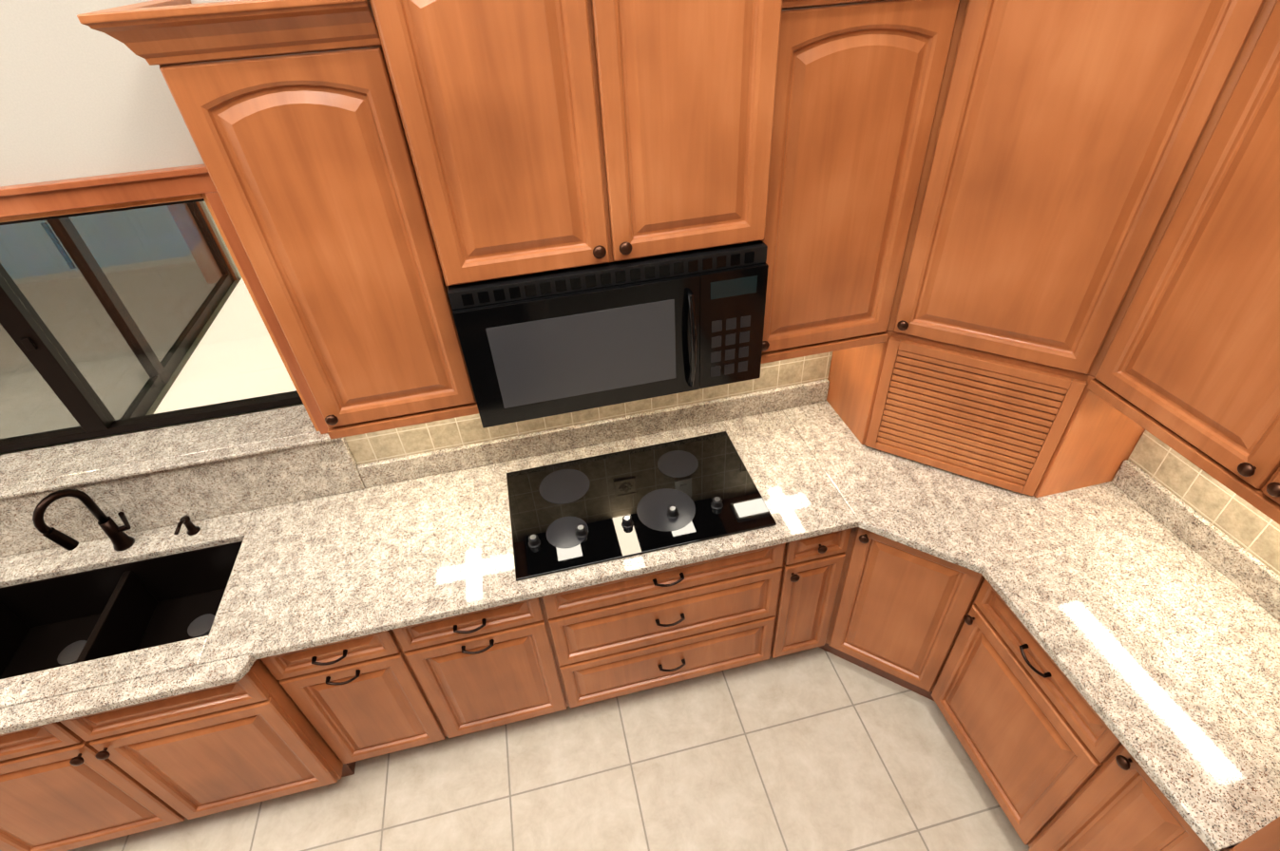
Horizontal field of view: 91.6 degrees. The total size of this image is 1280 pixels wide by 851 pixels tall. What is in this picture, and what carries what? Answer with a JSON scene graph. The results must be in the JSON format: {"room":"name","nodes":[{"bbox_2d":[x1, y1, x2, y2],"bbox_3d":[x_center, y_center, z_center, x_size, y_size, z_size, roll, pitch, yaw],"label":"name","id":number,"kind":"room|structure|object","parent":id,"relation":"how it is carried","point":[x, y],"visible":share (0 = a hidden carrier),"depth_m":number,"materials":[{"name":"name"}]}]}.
{"room":"kitchen","nodes":[
{"label":"kitchen","id":0,"kind":"room"},
{"bbox_2d":[0,0,303,455],"bbox_3d":[-0.712,-1.086,1.567,4.800,4.750,0.280,-11,39,-8],"label":"wall","id":1,"kind":"structure","parent":0,"point":[78,99],"depth_m":1.49,"materials":[{"name":"paint"}]},
{"bbox_2d":[0,201,237,439],"bbox_3d":[-3.718,-1.097,4.026,0.283,2.028,3.845,-11,39,-8],"label":"window","id":2,"kind":"structure","parent":1,"relation":"in","point":[191,230],"depth_m":4.40,"materials":[{"name":"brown glass"}]},
{"bbox_2d":[0,163,328,453],"bbox_3d":[-1.851,-0.256,1.839,1.591,0.875,0.284,-11,39,-8],"label":"kitchen window","id":3,"kind":"structure","parent":1,"relation":"in","point":[27,329],"depth_m":1.92,"materials":[{"name":"brown wood"}]},
{"bbox_2d":[114,0,478,439],"bbox_3d":[-0.742,-0.509,1.609,0.425,1.000,0.328,-11,39,-8],"label":"upper cabinet","id":4,"kind":"object","parent":1,"relation":"attached to","point":[283,106],"depth_m":1.39,"materials":[{"name":"brown wood"}]},
{"bbox_2d":[358,0,795,300],"bbox_3d":[-0.134,-0.825,1.495,0.830,0.770,0.398,-11,39,-8],"label":"upper cabinet","id":5,"kind":"object","parent":1,"relation":"attached to","point":[533,136],"depth_m":1.38,"materials":[{"name":"brown wood"}]},
{"bbox_2d":[447,240,768,427],"bbox_3d":[-0.093,-0.331,1.835,0.824,0.424,0.481,-11,39,-8],"label":"microwave","id":6,"kind":"object","parent":5,"relation":"attached to","point":[541,345],"visible":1,"depth_m":1.66,"materials":[{"name":"black metal"}]},
{"bbox_2d":[344,351,1279,576],"bbox_3d":[-0.545,0.889,0.892,4.819,0.454,3.405,-11,39,-8],"label":"tile backsplash","id":7,"kind":"structure","parent":1,"relation":"attached to","point":[1253,531],"depth_m":2.22,"materials":[{"name":"beige tile"}]},
{"bbox_2d":[761,0,962,361],"bbox_3d":[0.513,-0.706,1.821,0.470,0.910,0.328,-11,39,-8],"label":"upper cabinet","id":8,"kind":"object","parent":1,"relation":"attached to","point":[866,78],"depth_m":1.64,"materials":[{"name":"brown wood"}]},
{"bbox_2d":[886,0,1270,387],"bbox_3d":[1.132,-0.803,1.672,0.718,1.180,0.718,-11,39,-8],"label":"upper cabinet","id":9,"kind":"object","parent":1,"relation":"attached to","point":[1088,186],"depth_m":1.54,"materials":[{"name":"brown wood"}]},
{"bbox_2d":[1088,0,1279,524],"bbox_3d":[1.516,-0.247,1.126,0.328,0.950,0.950,-11,39,-8],"label":"upper cabinet","id":10,"kind":"object","parent":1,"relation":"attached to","point":[1193,354],"depth_m":1.40,"materials":[{"name":"brown wood"}]},
{"bbox_2d":[0,262,1030,850],"bbox_3d":[-2.978,0.942,3.081,9.510,0.060,9.600,-11,39,-8],"label":"floor","id":11,"kind":"structure","parent":0,"point":[815,749],"depth_m":2.32,"materials":[{"name":"tile"}]},
{"bbox_2d":[239,630,448,784],"bbox_3d":[-0.999,0.800,2.337,0.398,0.876,0.658,-11,39,-8],"label":"base cabinet","id":12,"kind":"object","parent":11,"relation":"on","point":[344,703],"depth_m":2.05,"materials":[{"name":"brown wood"}]},
{"bbox_2d":[391,596,570,738],"bbox_3d":[-0.586,0.711,2.413,0.460,0.876,0.618,-11,39,-8],"label":"base cabinet","id":13,"kind":"object","parent":11,"relation":"on","point":[493,667],"depth_m":2.12,"materials":[{"name":"brown wood"}]},
{"bbox_2d":[543,541,794,708],"bbox_3d":[0.042,0.595,2.505,0.830,0.876,0.618,-11,39,-8],"label":"base cabinet","id":14,"kind":"object","parent":11,"relation":"on","point":[615,639],"depth_m":2.21,"materials":[{"name":"brown wood"}]},
{"bbox_2d":[775,527,855,657],"bbox_3d":[0.563,0.498,2.582,0.240,0.876,0.618,-11,39,-8],"label":"base cabinet","id":15,"kind":"object","parent":11,"relation":"on","point":[817,563],"depth_m":2.29,"materials":[{"name":"brown wood"}]},
{"bbox_2d":[824,526,984,698],"bbox_3d":[1.148,0.481,2.554,0.898,0.876,0.903,-11,39,-8],"label":"base cabinet","id":16,"kind":"object","parent":11,"relation":"on","point":[899,612],"depth_m":2.22,"materials":[{"name":"brown wood"}]},
{"bbox_2d":[927,578,1125,849],"bbox_3d":[1.444,0.882,2.024,0.618,0.876,0.525,-11,39,-8],"label":"base cabinet","id":17,"kind":"object","parent":11,"relation":"on","point":[1057,766],"depth_m":1.90,"materials":[{"name":"brown wood"}]},
{"bbox_2d":[0,379,1279,850],"bbox_3d":[-1.862,1.273,0.862,7.529,0.296,3.490,-11,39,-8],"label":"countertop","id":18,"kind":"structure","parent":17,"relation":"on","point":[1142,605],"depth_m":1.99,"materials":[{"name":"beige stone"}]},
{"bbox_2d":[32,489,200,551],"bbox_3d":[-1.687,0.303,2.014,0.331,0.297,0.146,-11,39,-8],"label":"faucet","id":19,"kind":"object","parent":18,"relation":"on","point":[121,540],"visible":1,"depth_m":2.00,"materials":[{"name":"black metal"}]},
{"bbox_2d":[0,541,242,679],"bbox_3d":[-1.694,0.677,2.014,0.820,0.220,0.420,-11,39,-8],"label":"sink basin","id":20,"kind":"object","parent":18,"relation":"in","point":[63,620],"visible":0.4,"depth_m":2.13,"materials":[{"name":"black metal"}]},
{"bbox_2d":[506,431,776,581],"bbox_3d":[-0.024,0.239,2.159,0.850,0.040,0.500,-11,39,-8],"label":"cooktop","id":21,"kind":"object","parent":18,"relation":"in","point":[570,515],"visible":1,"depth_m":2.14,"materials":[{"name":"black glass"}]},
{"bbox_2d":[826,330,1145,497],"bbox_3d":[1.177,-0.153,2.190,0.718,0.484,0.718,-11,39,-8],"label":"appliance garage","id":22,"kind":"object","parent":18,"relation":"on","point":[1029,429],"visible":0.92,"depth_m":2.02,"materials":[{"name":"brown wood"}]},
{"bbox_2d":[1028,748,1232,850],"bbox_3d":[1.531,1.112,1.728,0.618,0.876,0.245,-11,39,-8],"label":"base cabinet","id":23,"kind":"object","parent":11,"relation":"on","point":[1122,810],"depth_m":1.56,"materials":[{"name":"brown wood"}]},
{"bbox_2d":[1228,817,1279,850],"bbox_3d":[1.566,0.763,0.801,0.688,2.570,0.890,-11,39,-8],"label":"tall cabinet","id":24,"kind":"object","parent":11,"relation":"on","point":[1267,838],"visible":1,"depth_m":1.22,"materials":[{"name":"brown wood"}]},
{"label":"outside","id":25,"kind":"structure","parent":0,"visible":0},
{"bbox_2d":[153,278,296,414],"bbox_3d":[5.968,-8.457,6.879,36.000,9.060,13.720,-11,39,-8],"label":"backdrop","id":26,"kind":"structure","parent":25,"point":[257,334],"depth_m":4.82,"materials":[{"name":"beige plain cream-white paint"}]}
]}

